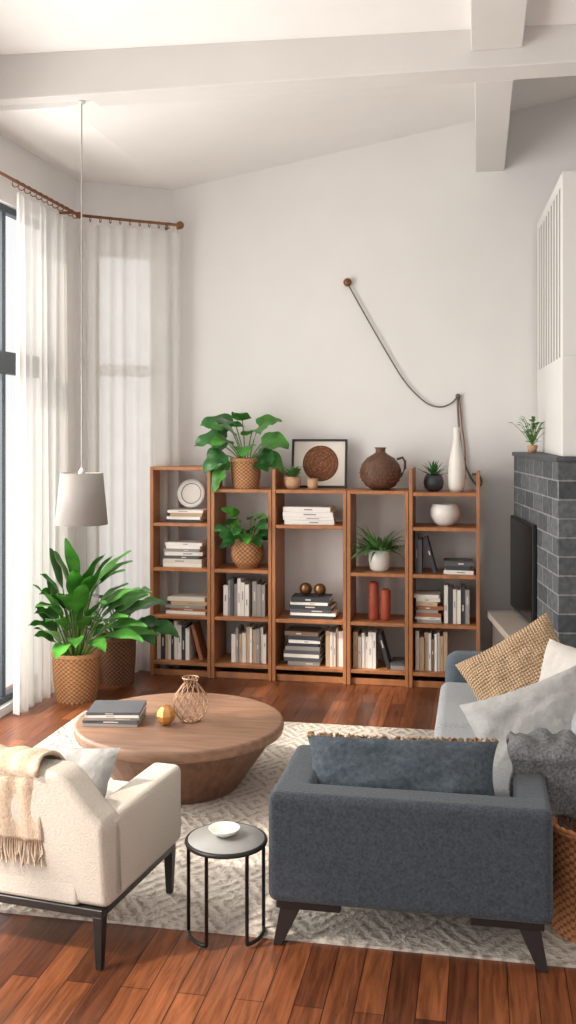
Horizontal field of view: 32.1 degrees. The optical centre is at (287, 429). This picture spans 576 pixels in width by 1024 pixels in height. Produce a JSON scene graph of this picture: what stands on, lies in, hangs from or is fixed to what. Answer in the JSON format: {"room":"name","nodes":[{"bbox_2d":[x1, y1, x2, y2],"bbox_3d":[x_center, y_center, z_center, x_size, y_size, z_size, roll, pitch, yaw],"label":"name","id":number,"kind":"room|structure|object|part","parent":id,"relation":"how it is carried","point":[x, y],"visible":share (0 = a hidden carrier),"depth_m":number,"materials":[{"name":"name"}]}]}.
{"room":"living room","nodes":[
{"label":"living room","id":0,"kind":"room"},
{"bbox_2d":[0,134,74,717],"bbox_3d":[-2.691,-0.575,3.703,0.150,5.150,9.270,0,0,11],"label":"wall","id":1,"kind":"structure","parent":0,"point":[17,162],"depth_m":7.40,"materials":[{"name":"paint"}]},
{"bbox_2d":[0,203,16,704],"bbox_3d":[-2.212,0.170,6.197,0.060,3.540,3.350,0,0,11],"label":"frame","id":2,"kind":"object","parent":1,"relation":"attached to","point":[7,359],"visible":0.26,"depth_m":7.09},
{"bbox_2d":[0,171,183,229],"bbox_3d":[-1.774,-1.715,7.216,0.664,0.078,3.057,0,0,24],"label":"curtain rod","id":3,"kind":"object","parent":1,"relation":"attached to","point":[179,224],"visible":0.99,"depth_m":7.94,"materials":[{"name":"brown metal"}]},
{"bbox_2d":[13,192,75,714],"bbox_3d":[-1.807,0.165,7.479,0.100,3.650,1.020,0,0,11],"label":"sheer curtain","id":4,"kind":"object","parent":3,"relation":"hanging from","point":[45,423],"visible":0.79,"depth_m":7.31,"materials":[{"name":"white fabric"}]},
{"bbox_2d":[85,224,179,672],"bbox_3d":[-1.271,0.165,8.228,0.800,3.650,0.108,0,0,-26],"label":"sheer curtain","id":5,"kind":"object","parent":3,"relation":"hanging from","point":[133,274],"visible":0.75,"depth_m":8.23,"materials":[{"name":"white fabric"}]},
{"bbox_2d":[75,180,172,644],"bbox_3d":[-1.399,-0.575,8.482,0.940,5.150,0.150,0,0,-24],"label":"wall","id":6,"kind":"structure","parent":0,"point":[98,199],"depth_m":8.30,"materials":[{"name":"paint"}]},
{"bbox_2d":[0,665,575,1023],"bbox_3d":[0.396,2.050,3.691,6.600,0.100,10.400,0,0,11],"label":"floor","id":7,"kind":"structure","parent":0,"point":[49,975],"depth_m":3.71,"materials":[{"name":"brown wood"}]},
{"bbox_2d":[0,758,180,970],"bbox_3d":[-0.968,1.632,4.113,0.840,0.734,0.738,0,0,18],"label":"armchair","id":8,"kind":"object","parent":7,"relation":"on","point":[97,849],"visible":0.94,"depth_m":3.76,"materials":[{"name":"beige fabric"}]},
{"bbox_2d":[0,744,65,866],"bbox_3d":[-1.097,1.428,3.941,0.481,0.422,0.392,0,0,18],"label":"throw blanket","id":9,"kind":"object","parent":8,"relation":"on","point":[23,761],"visible":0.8,"depth_m":3.75,"materials":[{"name":"fabric"}]},
{"bbox_3d":[-0.964,1.722,4.126,0.600,0.105,0.670,0,0,18],"label":"seat","id":10,"kind":"part","parent":8,"relation":"part of","materials":[{"name":"beige fabric"}]},
{"bbox_3d":[-1.051,1.520,3.855,0.840,0.509,0.195,0,0,18],"label":"backrest","id":11,"kind":"part","parent":8,"relation":"part of","materials":[{"name":"beige fabric"}]},
{"bbox_2d":[43,742,119,797],"bbox_3d":[-0.885,1.440,4.044,0.380,0.301,0.242,0,0,19],"label":"pillow","id":12,"kind":"object","parent":8,"relation":"on","point":[99,763],"visible":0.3,"depth_m":4.02,"materials":[{"name":"grey fabric"}]},
{"bbox_3d":[-0.965,1.887,4.121,0.802,0.225,0.662,0,0,18],"label":"leg frame","id":13,"kind":"part","parent":8,"relation":"part of","materials":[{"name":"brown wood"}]},
{"bbox_2d":[105,779,127,798],"bbox_3d":[-0.939,1.604,4.202,0.550,0.128,0.550,0,0,18],"label":"seat cushion","id":14,"kind":"object","parent":8,"relation":"on","point":[113,785],"depth_m":4.33,"materials":[{"name":"beige fabric"}]},
{"bbox_3d":[-0.621,1.610,4.048,0.140,0.330,0.650,0,0,18],"label":"arm","id":15,"kind":"part","parent":8,"relation":"part of","materials":[{"name":"beige fabric"}]},
{"bbox_2d":[28,538,161,703],"bbox_3d":[-1.387,1.390,7.195,0.835,1.220,0.813,0,0,11],"label":"peace lily","id":16,"kind":"object","parent":7,"relation":"on","point":[76,666],"visible":1,"depth_m":7.29,"materials":[{"name":"green plant"}]},
{"bbox_2d":[51,645,100,703],"bbox_3d":[-1.575,1.820,7.440,0.362,0.360,0.362,0,0,11],"label":"woven basket","id":17,"kind":"object","parent":16,"relation":"on","point":[76,673],"depth_m":7.30,"materials":[{"name":"beige wicker"}]},
{"bbox_2d":[58,586,178,685],"bbox_3d":[-1.370,1.606,7.732,0.751,0.787,0.796,0,0,43],"label":"rubber plant","id":18,"kind":"object","parent":7,"relation":"on","point":[117,664],"visible":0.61,"depth_m":7.80,"materials":[{"name":"green plant"}]},
{"bbox_2d":[100,632,135,685],"bbox_3d":[-1.355,1.810,7.930,0.310,0.379,0.310,0,0,11],"label":"woven basket","id":19,"kind":"object","parent":18,"relation":"on","point":[117,664],"depth_m":7.81,"materials":[{"name":"brown wicker"}]},
{"bbox_2d":[150,465,222,677],"bbox_3d":[-0.839,1.150,8.297,0.510,1.700,0.390,0,0,11],"label":"bookcase","id":20,"kind":"object","parent":7,"relation":"on","point":[155,523],"visible":0.55,"depth_m":8.14,"materials":[{"name":"brown wood"}]},
{"bbox_2d":[157,619,206,659],"bbox_3d":[-0.866,1.723,8.274,0.390,0.312,0.213,0,0,11],"label":"books","id":21,"kind":"object","parent":20,"relation":"in","point":[191,637],"visible":0.83,"depth_m":8.19,"materials":[{"name":"white paper"}]},
{"bbox_2d":[163,540,206,567],"bbox_3d":[-0.839,1.020,8.272,0.345,0.199,0.238,0,0,11],"label":"book stack","id":22,"kind":"object","parent":20,"relation":"in","point":[178,553],"visible":0.93,"depth_m":8.17,"materials":[{"name":"white paper"}]},
{"bbox_2d":[166,593,206,614],"bbox_3d":[-0.804,1.435,8.265,0.364,0.139,0.239,0,0,11],"label":"book stack","id":23,"kind":"object","parent":20,"relation":"in","point":[181,603],"visible":0.86,"depth_m":8.16,"materials":[{"name":"white paper"}]},
{"bbox_2d":[167,508,206,522],"bbox_3d":[-0.824,0.705,8.269,0.309,0.099,0.235,0,0,11],"label":"book stack","id":24,"kind":"object","parent":20,"relation":"in","point":[193,515],"visible":0.91,"depth_m":8.17,"materials":[{"name":"white paper"}]},
{"bbox_2d":[177,479,204,507],"bbox_3d":[-0.804,0.526,8.304,0.236,0.234,0.052,0,0,11],"label":"decorative plate","id":25,"kind":"object","parent":24,"relation":"on","point":[191,492],"visible":1,"depth_m":8.31,"materials":[{"name":"white ceramic"}]},
{"bbox_2d":[211,486,271,680],"bbox_3d":[-0.340,1.238,8.203,0.498,1.525,0.390,0,0,11],"label":"bookcase","id":26,"kind":"object","parent":7,"relation":"on","point":[220,659],"visible":0.63,"depth_m":8.06,"materials":[{"name":"brown wood"}]},
{"bbox_2d":[223,575,251,615],"bbox_3d":[-0.403,1.353,8.187,0.212,0.303,0.214,0,0,11],"label":"books","id":27,"kind":"object","parent":26,"relation":"in","point":[237,593],"visible":1,"depth_m":8.10,"materials":[{"name":"white paper"}]},
{"bbox_2d":[214,507,267,567],"bbox_3d":[-0.357,0.873,8.073,0.415,0.493,0.469,0,0,11],"label":"pothos","id":28,"kind":"object","parent":26,"relation":"on","point":[247,551],"visible":0.93,"depth_m":8.06,"materials":[{"name":"green plant"}]},
{"bbox_2d":[231,536,263,567],"bbox_3d":[-0.331,0.997,8.165,0.277,0.244,0.277,0,0,11],"label":"basket","id":29,"kind":"object","parent":28,"relation":"on","point":[251,555],"depth_m":8.06,"materials":[{"name":"beige wicker"}]},
{"bbox_2d":[194,411,288,492],"bbox_3d":[-0.391,0.181,8.043,0.805,0.659,0.500,0,0,11],"label":"philodendron","id":30,"kind":"object","parent":26,"relation":"on","point":[245,472],"visible":0.99,"depth_m":8.06,"materials":[{"name":"green plant"}]},
{"bbox_2d":[230,457,260,488],"bbox_3d":[-0.343,0.350,8.158,0.258,0.248,0.258,0,0,11],"label":"woven pot","id":31,"kind":"object","parent":30,"relation":"on","point":[245,472],"depth_m":8.06,"materials":[{"name":"beige wicker"}]},
{"bbox_2d":[231,623,267,663],"bbox_3d":[-0.298,1.734,8.168,0.285,0.290,0.215,0,0,11],"label":"books","id":32,"kind":"object","parent":26,"relation":"in","point":[250,645],"visible":0.96,"depth_m":8.08,"materials":[{"name":"beige paper"}]},
{"bbox_2d":[252,578,267,616],"bbox_3d":[-0.219,1.363,8.159,0.104,0.281,0.201,0,0,11],"label":"books","id":33,"kind":"object","parent":26,"relation":"in","point":[259,588],"visible":0.97,"depth_m":8.07,"materials":[{"name":"grey paper"}]},
{"bbox_2d":[0,711,575,967],"bbox_3d":[0.253,1.995,5.321,3.990,0.010,2.850,0,0,11],"label":"area rug","id":34,"kind":"object","parent":7,"relation":"on","point":[148,904],"visible":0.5,"depth_m":4.15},
{"bbox_2d":[74,693,283,804],"bbox_3d":[-0.608,1.809,5.630,1.170,0.362,1.170,0,0,11],"label":"coffee table","id":35,"kind":"object","parent":34,"relation":"on","point":[213,754],"visible":0.79,"depth_m":5.33,"materials":[{"name":"brown wood"}]},
{"bbox_2d":[82,700,146,726],"bbox_3d":[-0.965,1.586,5.601,0.317,0.079,0.261,0,0,3],"label":"book stack","id":36,"kind":"object","parent":35,"relation":"on","point":[102,713],"visible":1,"depth_m":5.48,"materials":[{"name":"grey paper"}]},
{"bbox_2d":[156,705,174,724],"bbox_3d":[-0.675,1.572,5.520,0.104,0.110,0.104,0,0,33],"label":"votive","id":37,"kind":"object","parent":35,"relation":"on","point":[165,714],"visible":1,"depth_m":5.48,"materials":[{"name":"gold metal"}]},
{"bbox_2d":[173,675,207,722],"bbox_3d":[-0.545,1.505,5.600,0.204,0.244,0.204,0,0,11],"label":"vase","id":38,"kind":"object","parent":35,"relation":"on","point":[190,719],"visible":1,"depth_m":5.58,"materials":[{"name":"beige wicker"}]},
{"bbox_2d":[185,823,267,948],"bbox_3d":[-0.245,1.804,3.970,0.330,0.372,0.330,0,0,11],"label":"side table","id":39,"kind":"object","parent":34,"relation":"on","point":[249,840],"visible":0.88,"depth_m":3.90,"materials":[{"name":"black metal"}]},
{"bbox_2d":[208,821,240,837],"bbox_3d":[-0.253,1.599,3.982,0.128,0.035,0.128,0,0,11],"label":"bowl","id":40,"kind":"object","parent":39,"relation":"on","point":[223,829],"visible":1,"depth_m":4.00,"materials":[{"name":"white ceramic"}]},
{"bbox_2d":[269,646,575,972],"bbox_3d":[0.932,1.634,5.012,1.560,0.730,2.645,0,0,11],"label":"sectional sofa","id":41,"kind":"object","parent":34,"relation":"on","point":[487,860],"visible":0.66,"depth_m":3.77,"materials":[{"name":"fabric"}]},
{"bbox_3d":[0.064,1.613,4.194,0.160,0.423,0.575,0,0,11],"label":"arm","id":42,"kind":"part","parent":41,"relation":"part of","materials":[{"name":"fabric"}]},
{"bbox_2d":[307,731,498,795],"bbox_3d":[0.465,1.414,4.101,0.802,0.286,0.275,0,0,7],"label":"lumbar pillow","id":43,"kind":"object","parent":41,"relation":"on","point":[449,765],"visible":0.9,"depth_m":4.05,"materials":[{"name":"blue fabric"}]},
{"bbox_3d":[0.460,1.613,3.837,1.072,0.425,0.160,0,0,11],"label":"panel","id":44,"kind":"part","parent":41,"relation":"part of","materials":[{"name":"fabric"}]},
{"bbox_2d":[434,682,477,732],"bbox_3d":[1.243,1.609,5.591,0.805,0.158,0.930,0,0,11],"label":"seat cushion","id":45,"kind":"object","parent":41,"relation":"on","point":[452,694],"depth_m":5.59,"materials":[{"name":"grey fabric"}]},
{"bbox_3d":[1.424,1.603,6.152,0.900,0.445,0.220,0,0,11],"label":"arm","id":46,"kind":"part","parent":41,"relation":"part of"},
{"bbox_2d":[455,612,559,700],"bbox_3d":[1.280,1.350,5.503,0.719,0.663,0.318,0,0,10],"label":"woven pillow","id":47,"kind":"object","parent":41,"relation":"on","point":[514,663],"visible":0.52,"depth_m":5.48,"materials":[{"name":"beige fabric"}]},
{"bbox_2d":[459,665,575,771],"bbox_3d":[1.160,1.400,4.617,0.696,0.588,0.328,0,0,1],"label":"pillow","id":48,"kind":"object","parent":41,"relation":"on","point":[549,703],"visible":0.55,"depth_m":4.61,"materials":[{"name":"fabric"}]},
{"bbox_3d":[0.969,1.617,3.992,0.130,0.415,0.395,0,0,11],"label":"arm","id":49,"kind":"part","parent":41,"relation":"part of","materials":[{"name":"fabric"}]},
{"bbox_2d":[506,728,575,828],"bbox_3d":[1.292,1.455,4.301,0.697,0.363,0.565,0,0,11],"label":"knit blanket","id":50,"kind":"object","parent":41,"relation":"on","point":[553,756],"visible":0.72,"depth_m":4.09,"materials":[{"name":"grey fabric"}]},
{"bbox_2d":[538,638,575,681],"bbox_3d":[1.464,1.350,5.197,0.241,0.438,0.460,0,0,-29],"label":"pillow","id":51,"kind":"object","parent":41,"relation":"on","point":[558,657],"visible":0.28,"depth_m":5.26,"materials":[{"name":"white fabric"}]},
{"bbox_2d":[571,711,575,734],"bbox_3d":[1.394,1.402,4.697,0.180,0.260,0.850,10,2,11],"label":"cushion","id":52,"kind":"object","parent":41,"relation":"on","point":[573,723],"depth_m":4.47,"materials":[{"name":"grey fabric"}]},
{"bbox_2d":[551,812,575,942],"bbox_3d":[1.208,1.770,3.993,0.352,0.440,0.352,0,0,11],"label":"wicker basket","id":53,"kind":"object","parent":34,"relation":"on","point":[563,921],"visible":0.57,"depth_m":3.90,"materials":[{"name":"brown wicker"}]},
{"bbox_2d":[272,467,351,684],"bbox_3d":[0.202,1.155,8.100,0.597,1.690,0.390,0,0,11],"label":"bookcase","id":54,"kind":"object","parent":7,"relation":"on","point":[280,616],"visible":0.75,"depth_m":7.96,"materials":[{"name":"brown wood"}]},
{"bbox_2d":[280,465,302,488],"bbox_3d":[0.032,0.379,8.088,0.228,0.190,0.220,0,0,29],"label":"potted succulent","id":55,"kind":"object","parent":54,"relation":"on","point":[292,481],"visible":1,"depth_m":8.02,"materials":[{"name":"ceramic"}]},
{"bbox_2d":[284,476,300,488],"bbox_3d":[0.036,0.424,8.065,0.144,0.100,0.144,0,0,11],"label":"pot","id":56,"kind":"object","parent":55,"relation":"on","point":[290,482],"depth_m":8.01,"materials":[{"name":"ceramic"}]},
{"bbox_2d":[284,626,325,665],"bbox_3d":[0.137,1.745,8.087,0.310,0.269,0.235,0,0,11],"label":"book stack","id":57,"kind":"object","parent":54,"relation":"in","point":[304,647],"visible":1,"depth_m":7.99,"materials":[{"name":"grey paper"}]},
{"bbox_2d":[283,505,336,524],"bbox_3d":[0.178,0.685,8.079,0.421,0.138,0.244,0,0,11],"label":"book stack","id":58,"kind":"object","parent":54,"relation":"in","point":[292,514],"visible":1,"depth_m":7.98,"materials":[{"name":"white paper"}]},
{"bbox_2d":[307,478,317,488],"bbox_3d":[0.198,0.431,8.004,0.084,0.085,0.084,0,0,11],"label":"cup","id":59,"kind":"object","parent":54,"relation":"on","point":[312,483],"visible":1,"depth_m":7.97,"materials":[{"name":"ceramic"}]},
{"bbox_2d":[289,593,338,619],"bbox_3d":[0.214,1.420,8.072,0.375,0.168,0.236,0,0,11],"label":"book stack","id":60,"kind":"object","parent":54,"relation":"in","point":[311,606],"visible":1,"depth_m":7.97,"materials":[{"name":"black paper"}]},
{"bbox_2d":[299,582,325,595],"bbox_3d":[0.199,1.281,8.055,0.217,0.104,0.104,0,0,11],"label":"spheres","id":61,"kind":"object","parent":60,"relation":"on","point":[305,588],"visible":1,"depth_m":8.02,"materials":[{"name":"gold metal"}]},
{"bbox_2d":[292,439,347,487],"bbox_3d":[0.258,0.275,8.212,0.460,0.400,0.071,0,0,11],"label":"framed art","id":62,"kind":"object","parent":54,"relation":"on","point":[325,460],"visible":0.97,"depth_m":8.21,"materials":[{"name":"brown wood"}]},
{"bbox_2d":[303,446,337,480],"bbox_3d":[0.267,0.274,8.205,0.296,0.296,0.007,0,-7,11],"label":"print","id":63,"kind":"object","parent":62,"relation":"attached to","point":[320,462],"depth_m":8.20,"materials":[{"name":"brown wicker"}]},
{"bbox_2d":[326,625,342,666],"bbox_3d":[0.386,1.728,8.037,0.137,0.303,0.208,0,0,11],"label":"books","id":64,"kind":"object","parent":54,"relation":"in","point":[334,636],"visible":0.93,"depth_m":7.94,"materials":[{"name":"beige paper"}]},
{"bbox_2d":[347,488,408,687],"bbox_3d":[0.736,1.238,7.998,0.481,1.525,0.390,0,0,11],"label":"bookcase","id":65,"kind":"object","parent":7,"relation":"on","point":[353,618],"visible":0.89,"depth_m":7.85,"materials":[{"name":"brown wood"}]},
{"bbox_2d":[353,627,390,668],"bbox_3d":[0.677,1.737,7.975,0.294,0.284,0.201,0,0,11],"label":"books","id":66,"kind":"object","parent":65,"relation":"in","point":[365,644],"visible":0.98,"depth_m":7.89,"materials":[{"name":"white paper"}]},
{"bbox_2d":[368,581,378,619],"bbox_3d":[0.680,1.354,7.943,0.082,0.300,0.082,0,0,11],"label":"vase","id":67,"kind":"object","parent":65,"relation":"on","point":[373,586],"visible":1,"depth_m":7.91,"materials":[{"name":"red ceramic"}]},
{"bbox_2d":[351,525,404,571],"bbox_3d":[0.716,0.928,7.892,0.410,0.383,0.469,0,0,11],"label":"potted fern","id":68,"kind":"object","parent":65,"relation":"on","point":[378,550],"visible":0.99,"depth_m":7.88,"materials":[{"name":"green plant"}]},
{"bbox_2d":[368,550,389,571],"bbox_3d":[0.726,1.034,7.944,0.176,0.170,0.176,0,0,11],"label":"pot","id":69,"kind":"object","parent":68,"relation":"on","point":[380,562],"depth_m":7.87,"materials":[{"name":"white ceramic"}]},
{"bbox_2d":[359,447,405,489],"bbox_3d":[0.738,0.306,7.982,0.340,0.335,0.341,0,0,-39],"label":"round vase","id":70,"kind":"object","parent":65,"relation":"on","point":[380,470],"visible":1,"depth_m":7.87,"materials":[{"name":"brown ceramic"}]},
{"bbox_2d":[380,588,390,620],"bbox_3d":[0.773,1.381,7.925,0.082,0.245,0.082,0,0,11],"label":"vase","id":71,"kind":"object","parent":65,"relation":"on","point":[385,593],"visible":1,"depth_m":7.89,"materials":[{"name":"red ceramic"}]},
{"bbox_2d":[390,657,404,669],"bbox_3d":[0.875,1.854,7.946,0.125,0.049,0.226,0,0,11],"label":"book stack","id":72,"kind":"object","parent":65,"relation":"in","point":[397,663],"visible":0.86,"depth_m":7.85,"materials":[{"name":"grey paper"}]},
{"bbox_2d":[409,467,479,687],"bbox_3d":[1.242,1.150,7.902,0.541,1.700,0.390,0,0,11],"label":"bookcase","id":73,"kind":"object","parent":7,"relation":"on","point":[474,624],"visible":0.72,"depth_m":7.76,"materials":[{"name":"brown wood"}]},
{"bbox_2d":[416,532,436,572],"bbox_3d":[1.094,0.966,7.892,0.163,0.306,0.194,0,0,11],"label":"books","id":74,"kind":"object","parent":73,"relation":"in","point":[419,541],"visible":1,"depth_m":7.81,"materials":[{"name":"black paper"}]},
{"bbox_2d":[414,590,443,622],"bbox_3d":[1.116,1.395,7.901,0.230,0.219,0.230,0,0,11],"label":"book stack","id":75,"kind":"object","parent":73,"relation":"in","point":[429,609],"visible":1,"depth_m":7.80,"materials":[{"name":"white paper"}]},
{"bbox_2d":[416,628,447,670],"bbox_3d":[1.136,1.724,7.893,0.246,0.310,0.212,0,0,11],"label":"books","id":76,"kind":"object","parent":73,"relation":"in","point":[431,651],"visible":0.94,"depth_m":7.80,"materials":[{"name":"beige paper"}]},
{"bbox_2d":[419,460,447,491],"bbox_3d":[1.152,0.360,7.915,0.234,0.248,0.243,0,0,-26],"label":"aloe","id":77,"kind":"object","parent":73,"relation":"on","point":[433,482],"visible":1,"depth_m":7.85,"materials":[{"name":"ceramic"}]},
{"bbox_2d":[423,474,443,491],"bbox_3d":[1.151,0.416,7.904,0.160,0.135,0.160,0,0,11],"label":"pot","id":78,"kind":"object","parent":77,"relation":"on","point":[432,482],"depth_m":7.85,"materials":[{"name":"ceramic"}]},
{"bbox_2d":[430,503,459,525],"bbox_3d":[1.237,0.666,7.878,0.236,0.175,0.236,0,0,11],"label":"ceramic bowl","id":79,"kind":"object","parent":73,"relation":"on","point":[442,514],"visible":1,"depth_m":7.79,"materials":[{"name":"white ceramic"}]},
{"bbox_2d":[448,427,464,491],"bbox_3d":[1.326,0.232,7.861,0.136,0.505,0.136,0,0,11],"label":"bottle vase","id":80,"kind":"object","parent":73,"relation":"on","point":[456,469],"visible":1,"depth_m":7.82,"materials":[{"name":"white ceramic"}]},
{"bbox_2d":[444,582,469,623],"bbox_3d":[1.326,1.357,7.851,0.194,0.294,0.199,0,0,11],"label":"books","id":81,"kind":"object","parent":73,"relation":"in","point":[456,599],"visible":1,"depth_m":7.76,"materials":[{"name":"white paper"}]},
{"bbox_2d":[444,558,474,574],"bbox_3d":[1.343,1.070,7.857,0.247,0.098,0.231,0,0,11],"label":"book stack","id":82,"kind":"object","parent":73,"relation":"in","point":[463,566],"visible":1,"depth_m":7.76,"materials":[{"name":"grey paper"}]},
{"bbox_2d":[486,452,575,647],"bbox_3d":[2.103,1.085,7.029,1.185,1.830,1.520,0,0,2],"label":"brick fireplace","id":83,"kind":"object","parent":7,"relation":"on","point":[544,483],"visible":0.47,"depth_m":6.51,"materials":[{"name":"brick"}]},
{"bbox_2d":[510,515,536,622],"bbox_3d":[1.722,1.010,7.340,0.034,0.700,0.840,0,0,2],"label":"fireplace screen","id":84,"kind":"object","parent":83,"relation":"attached to","point":[523,534],"visible":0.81,"depth_m":7.22,"materials":[{"name":"black metal"}]},
{"bbox_2d":[509,416,542,452],"bbox_3d":[1.822,0.031,7.428,0.317,0.274,0.221,0,0,-9],"label":"herb","id":85,"kind":"object","parent":83,"relation":"on","point":[532,448],"visible":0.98,"depth_m":7.43,"materials":[{"name":"plant"}]},
{"bbox_2d":[537,171,575,456],"bbox_3d":[2.209,-0.736,7.103,0.700,1.808,1.649,0,0,9],"label":"chimney breast","id":86,"kind":"object","parent":83,"relation":"on","point":[556,226],"visible":1,"depth_m":6.61,"materials":[{"name":"white paint"}]},
{"bbox_2d":[0,0,575,189],"bbox_3d":[0.432,-2.613,3.481,6.450,1.106,10.000,0,0,11],"label":"ceiling","id":87,"kind":"structure","parent":0,"point":[173,145],"depth_m":6.89,"materials":[{"name":"paint"}]},
{"bbox_2d":[55,100,107,526],"bbox_3d":[-1.311,-0.745,6.357,0.329,2.690,0.329,0,0,11],"label":"pendant lamp","id":88,"kind":"object","parent":87,"relation":"hanging from","point":[81,502],"visible":1,"depth_m":6.24,"materials":[{"name":"grey fabric"}]},
{"bbox_3d":[-1.311,0.436,6.357,0.329,0.328,0.329,0,0,11],"label":"lamp shade","id":89,"kind":"part","parent":88,"relation":"part of","materials":[{"name":"grey fabric"}]},
{"bbox_3d":[-1.311,-0.895,6.357,0.050,2.390,0.050,0,0,11],"label":"cord","id":90,"kind":"part","parent":88,"relation":"part of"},
{"bbox_2d":[0,24,575,105],"bbox_3d":[0.875,-2.595,5.941,6.100,1.010,0.240,0,0,11],"label":"ceiling beam","id":91,"kind":"structure","parent":87,"relation":"attached to","point":[137,75],"depth_m":6.03,"materials":[{"name":"white paint"}]},
{"bbox_2d":[475,80,513,171],"bbox_3d":[1.435,-2.355,7.041,0.230,0.530,2.130,0,0,11],"label":"ceiling beam","id":92,"kind":"structure","parent":87,"relation":"attached to","point":[493,99],"depth_m":6.82,"materials":[{"name":"white paint"}]},
{"bbox_2d":[470,0,527,50],"bbox_3d":[0.559,-2.295,2.377,0.290,0.210,6.880,0,0,11],"label":"ceiling beam","id":93,"kind":"structure","parent":87,"relation":"attached to","point":[495,24],"depth_m":5.39,"materials":[{"name":"white paint"}]},
{"bbox_2d":[173,97,575,659],"bbox_3d":[1.716,-0.575,8.148,5.470,5.150,0.150,0,0,11],"label":"wall","id":94,"kind":"structure","parent":0,"point":[438,253],"depth_m":8.25,"materials":[{"name":"paint"}]},
{"bbox_2d":[343,278,482,485],"bbox_3d":[1.017,-0.397,8.177,1.132,1.714,0.055,0,0,11],"label":"hanging cord","id":95,"kind":"object","parent":94,"relation":"attached to","point":[347,282],"visible":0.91,"depth_m":8.12,"materials":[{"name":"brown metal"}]},
{"bbox_3d":[0.494,-1.220,8.276,0.068,0.068,0.055,0,0,11],"label":"knob","id":96,"kind":"part","parent":95,"relation":"part of","materials":[{"name":"brown wood"}]}
]}

